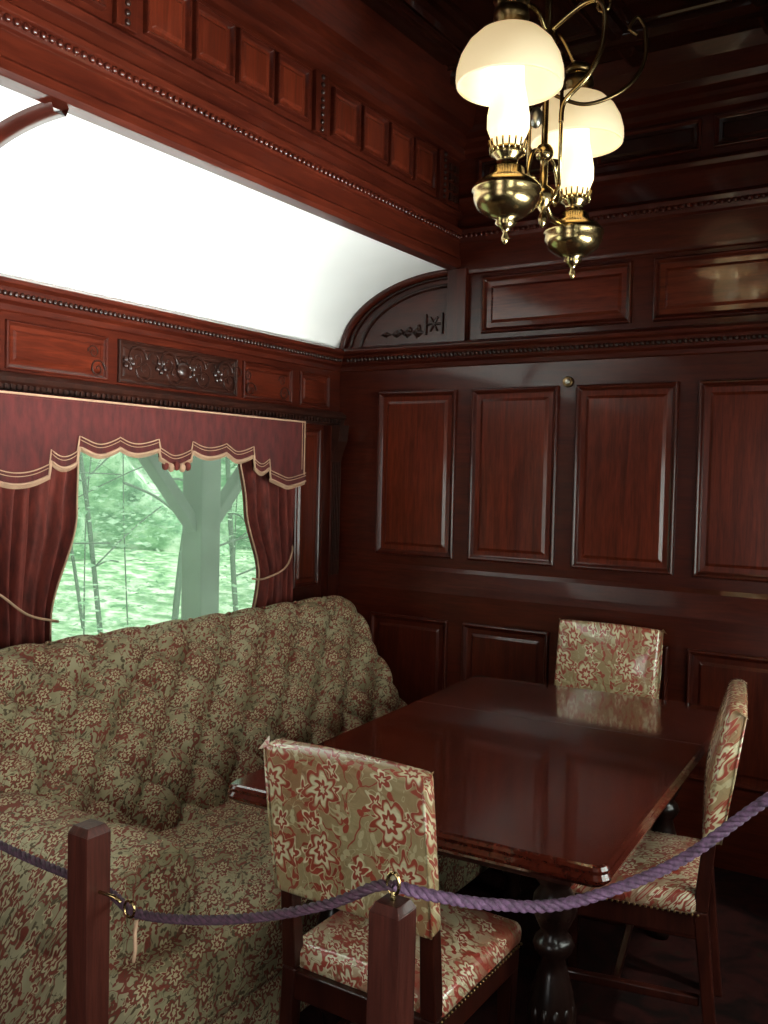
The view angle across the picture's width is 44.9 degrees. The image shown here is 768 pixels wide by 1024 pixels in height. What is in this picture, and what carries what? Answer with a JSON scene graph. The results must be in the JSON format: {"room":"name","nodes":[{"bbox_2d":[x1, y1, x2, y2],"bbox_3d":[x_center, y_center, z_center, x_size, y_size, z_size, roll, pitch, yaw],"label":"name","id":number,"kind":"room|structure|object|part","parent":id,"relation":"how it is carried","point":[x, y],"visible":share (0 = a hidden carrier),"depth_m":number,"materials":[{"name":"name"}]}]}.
{"room":"train carriage","nodes":[
{"label":"train carriage","id":0,"kind":"room"},
{"bbox_2d":[0,310,348,601],"bbox_3d":[-1.706,-0.183,2.458,0.155,3.300,5.700,3,3,33],"label":"wall","id":1,"kind":"structure","parent":0,"point":[31,345],"depth_m":4.05,"materials":[{"name":"brown wood"}]},
{"bbox_2d":[0,102,68,147],"bbox_3d":[-1.153,-0.918,2.692,0.655,0.393,0.060,3,3,33],"label":"trim","id":2,"kind":"structure","parent":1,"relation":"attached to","point":[21,122],"depth_m":2.56,"materials":[{"name":"brown wood"}]},
{"bbox_2d":[0,390,305,488],"bbox_3d":[-0.860,-0.250,3.666,0.146,0.319,1.674,3,3,33],"label":"window valance","id":3,"kind":"object","parent":1,"relation":"attached to","point":[39,433],"visible":1,"depth_m":3.46,"materials":[{"name":"fabric"}]},
{"bbox_2d":[0,463,78,648],"bbox_3d":[-1.208,0.132,3.168,0.108,0.940,0.421,3,3,33],"label":"curtain","id":4,"kind":"object","parent":3,"relation":"hanging from","point":[38,524],"visible":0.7,"depth_m":3.19,"materials":[{"name":"red fabric"}]},
{"bbox_2d":[238,460,295,607],"bbox_3d":[-0.526,0.107,4.233,0.108,0.940,0.435,3,3,33],"label":"curtain","id":5,"kind":"object","parent":3,"relation":"hanging from","point":[268,508],"visible":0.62,"depth_m":4.24,"materials":[{"name":"red fabric"}]},
{"bbox_2d":[0,273,345,424],"bbox_3d":[-1.680,-0.581,2.427,0.080,0.400,5.509,3,3,33],"label":"trim","id":6,"kind":"structure","parent":1,"relation":"attached to","point":[18,295],"depth_m":3.64,"materials":[{"name":"brown wood"}]},
{"bbox_2d":[0,86,443,347],"bbox_3d":[-1.428,-0.922,2.262,0.655,0.365,5.500,3,3,33],"label":"ceiling","id":7,"kind":"structure","parent":0,"point":[85,206],"depth_m":3.43,"materials":[{"name":"white paint"}]},
{"bbox_2d":[6,0,476,226],"bbox_3d":[-1.075,-1.528,2.021,0.270,0.550,5.500,3,3,33],"label":"wood paneling","id":8,"kind":"structure","parent":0,"point":[334,80],"depth_m":3.33,"materials":[{"name":"brown wood"}]},
{"bbox_2d":[0,0,461,269],"bbox_3d":[-1.133,-1.178,2.066,0.093,0.185,5.500,3,3,33],"label":"beam","id":9,"kind":"structure","parent":8,"relation":"attached to","point":[42,61],"depth_m":2.89,"materials":[{"name":"brown wood"}]},
{"bbox_2d":[299,867,767,1023],"bbox_3d":[-0.448,1.517,1.690,3.315,0.080,5.700,3,3,33],"label":"floor","id":10,"kind":"structure","parent":0,"point":[741,899],"depth_m":3.00,"materials":[{"name":"brown wood"}]},
{"bbox_2d":[66,819,135,1023],"bbox_3d":[-0.465,0.986,1.469,0.151,0.997,0.136,3,3,33],"label":"barrier post","id":11,"kind":"object","parent":10,"relation":"on","point":[89,841],"visible":1,"depth_m":1.44,"materials":[{"name":"brown wood"}]},
{"bbox_2d":[0,840,394,962],"bbox_3d":[-0.899,0.470,1.782,2.144,0.385,0.062,3,3,33],"label":"rope","id":12,"kind":"object","parent":11,"relation":"attached to","point":[366,889],"visible":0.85,"depth_m":1.35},
{"bbox_2d":[0,595,488,1023],"bbox_3d":[-0.426,0.922,3.274,1.170,0.988,2.229,3,3,33],"label":"tufted sofa","id":13,"kind":"object","parent":10,"relation":"on","point":[144,733],"visible":0.78,"depth_m":2.84,"materials":[{"name":"fabric"}]},
{"bbox_3d":[-0.965,1.071,2.487,1.020,0.606,0.318,3,3,33],"label":"arm","id":14,"kind":"part","parent":13,"relation":"part of","materials":[{"name":"fabric"}]},
{"bbox_2d":[258,736,522,1023],"bbox_3d":[0.034,0.987,2.184,0.436,0.964,0.524,3,3,33],"label":"dining chair","id":15,"kind":"object","parent":10,"relation":"on","point":[342,820],"visible":0.85,"depth_m":2.02,"materials":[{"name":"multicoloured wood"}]},
{"bbox_3d":[-0.071,0.689,1.998,0.436,0.360,0.110,3,3,33],"label":"backrest","id":16,"kind":"part","parent":15,"relation":"part of","materials":[{"name":"fabric"}]},
{"bbox_3d":[0.036,1.001,2.189,0.406,0.935,0.488,3,3,33],"label":"frame","id":17,"kind":"part","parent":15,"relation":"part of","materials":[{"name":"brown wood"}]},
{"bbox_3d":[0.060,1.021,2.228,0.418,0.082,0.422,3,3,33],"label":"seat","id":18,"kind":"part","parent":15,"relation":"part of","materials":[{"name":"fabric"}]},
{"bbox_2d":[366,871,415,1023],"bbox_3d":[0.001,0.987,1.241,0.136,1.032,0.136,3,3,33],"label":"barrier post","id":19,"kind":"object","parent":10,"relation":"on","point":[392,918],"visible":1,"depth_m":1.21,"materials":[{"name":"brown wood"}]},
{"bbox_2d":[227,675,719,1023],"bbox_3d":[0.407,1.075,2.877,1.004,0.751,1.624,3,3,29],"label":"dining table","id":20,"kind":"object","parent":10,"relation":"on","point":[556,786],"visible":0.59,"depth_m":2.55,"materials":[{"name":"brown wood"}]},
{"bbox_3d":[-0.133,1.102,2.527,0.120,0.700,0.118,3,3,33],"label":"leg","id":21,"kind":"part","parent":20,"relation":"part of","materials":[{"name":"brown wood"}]},
{"bbox_3d":[0.481,1.081,3.432,0.120,0.700,0.118,3,3,33],"label":"leg","id":22,"kind":"part","parent":20,"relation":"part of","materials":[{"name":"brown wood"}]},
{"bbox_3d":[0.403,1.125,2.227,0.120,0.700,0.118,3,3,33],"label":"leg","id":23,"kind":"part","parent":20,"relation":"part of","materials":[{"name":"brown wood"}]},
{"bbox_3d":[0.952,1.102,3.169,0.120,0.700,0.118,3,3,33],"label":"leg","id":24,"kind":"part","parent":20,"relation":"part of","materials":[{"name":"brown wood"}]},
{"bbox_2d":[554,618,666,830],"bbox_3d":[0.801,0.947,3.685,0.458,0.964,0.524,3,3,33],"label":"dining chair","id":25,"kind":"object","parent":10,"relation":"on","point":[596,656],"visible":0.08,"depth_m":3.80,"materials":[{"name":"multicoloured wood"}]},
{"bbox_3d":[0.920,0.641,3.847,0.458,0.360,0.110,3,3,33],"label":"backrest","id":26,"kind":"part","parent":25,"relation":"part of","materials":[{"name":"fabric"}]},
{"bbox_2d":[567,678,748,1023],"bbox_3d":[0.762,0.978,2.706,0.524,0.974,0.458,2,2,21],"label":"dining chair","id":27,"kind":"object","parent":10,"relation":"on","point":[682,902],"visible":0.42,"depth_m":2.50,"materials":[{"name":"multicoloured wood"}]},
{"bbox_3d":[0.714,1.017,2.725,0.422,0.082,0.440,2,2,21],"label":"seat","id":28,"kind":"part","parent":27,"relation":"part of","materials":[{"name":"fabric"}]},
{"bbox_3d":[0.756,0.992,2.708,0.488,0.945,0.428,2,2,21],"label":"frame","id":29,"kind":"part","parent":27,"relation":"part of","materials":[{"name":"brown wood"}]},
{"bbox_3d":[0.962,0.684,2.620,0.110,0.370,0.458,2,2,21],"label":"backrest","id":30,"kind":"part","parent":27,"relation":"part of","materials":[{"name":"fabric"}]},
{"bbox_2d":[338,103,767,878],"bbox_3d":[1.088,-0.177,3.962,3.315,3.300,0.151,3,3,33],"label":"wall","id":31,"kind":"structure","parent":0,"point":[485,507],"depth_m":4.06,"materials":[{"name":"brown wood"}]},
{"bbox_2d":[340,27,767,372],"bbox_3d":[1.045,-1.236,3.816,3.115,1.175,0.200,3,3,33],"label":"trim","id":32,"kind":"structure","parent":31,"relation":"attached to","point":[727,72],"depth_m":3.83,"materials":[{"name":"brown wood"}]},
{"bbox_2d":[361,0,767,87],"bbox_3d":[-0.372,-1.817,1.563,3.415,0.185,5.800,3,3,33],"label":"ceiling","id":33,"kind":"structure","parent":0,"point":[443,29],"depth_m":3.42,"materials":[{"name":"brown wood"}]},
{"bbox_2d":[456,0,647,278],"bbox_3d":[0.496,-1.267,2.738,0.424,1.055,0.787,3,3,43],"label":"chandelier","id":34,"kind":"object","parent":33,"relation":"hanging from","point":[513,64],"visible":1,"depth_m":2.66,"materials":[{"name":"gold glass"}]},
{"bbox_3d":[0.345,-1.246,2.542,0.295,0.169,0.295,3,3,33],"label":"lamp shade","id":35,"kind":"part","parent":34,"relation":"part of","materials":[{"name":"white glass"}]},
{"bbox_3d":[0.482,-1.320,2.750,0.537,0.950,0.340,0,2,-28],"label":"frame","id":36,"kind":"part","parent":34,"relation":"part of","materials":[{"name":"gold metal"}]},
{"bbox_3d":[0.615,-1.256,2.963,0.295,0.169,0.295,3,3,33],"label":"lamp shade","id":37,"kind":"part","parent":34,"relation":"part of","materials":[{"name":"white glass"}]},
{"bbox_3d":[0.937,-0.058,0.764,0.113,3.300,5.700,3,3,33],"label":"wall","id":38,"kind":"structure","parent":0,"visible":0},
{"bbox_2d":[392,792,767,913],"bbox_3d":[0.547,0.275,1.232,1.039,0.530,0.237,2,2,10],"label":"rope","id":39,"kind":"object","parent":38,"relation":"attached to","point":[673,864],"visible":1,"depth_m":1.24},
{"label":"outside","id":40,"kind":"structure","parent":0,"visible":0},
{"bbox_2d":[52,546,255,640],"bbox_3d":[-7.130,1.586,14.124,20.900,1.030,36.000,3,3,33],"label":"ground","id":41,"kind":"structure","parent":40,"point":[138,570],"depth_m":19.80,"materials":[{"name":"green plant"}]},
{"bbox_2d":[52,452,255,636],"bbox_3d":[-2.613,-1.643,13.914,9.477,7.615,21.297,3,3,33],"label":"trees","id":42,"kind":"object","parent":41,"relation":"on","point":[232,541],"visible":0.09,"depth_m":13.06,"materials":[{"name":"green plant"}]},
{"bbox_2d":[68,452,251,559],"bbox_3d":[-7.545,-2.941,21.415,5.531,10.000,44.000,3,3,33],"label":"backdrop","id":43,"kind":"structure","parent":41,"relation":"on","point":[139,478],"depth_m":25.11,"materials":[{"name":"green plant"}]},
{"bbox_2d":[137,453,241,619],"bbox_3d":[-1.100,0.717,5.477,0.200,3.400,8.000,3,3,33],"label":"tree","id":44,"kind":"object","parent":41,"relation":"on","point":[202,505],"visible":0.3,"depth_m":5.40,"materials":[{"name":"green plant"}]}
]}

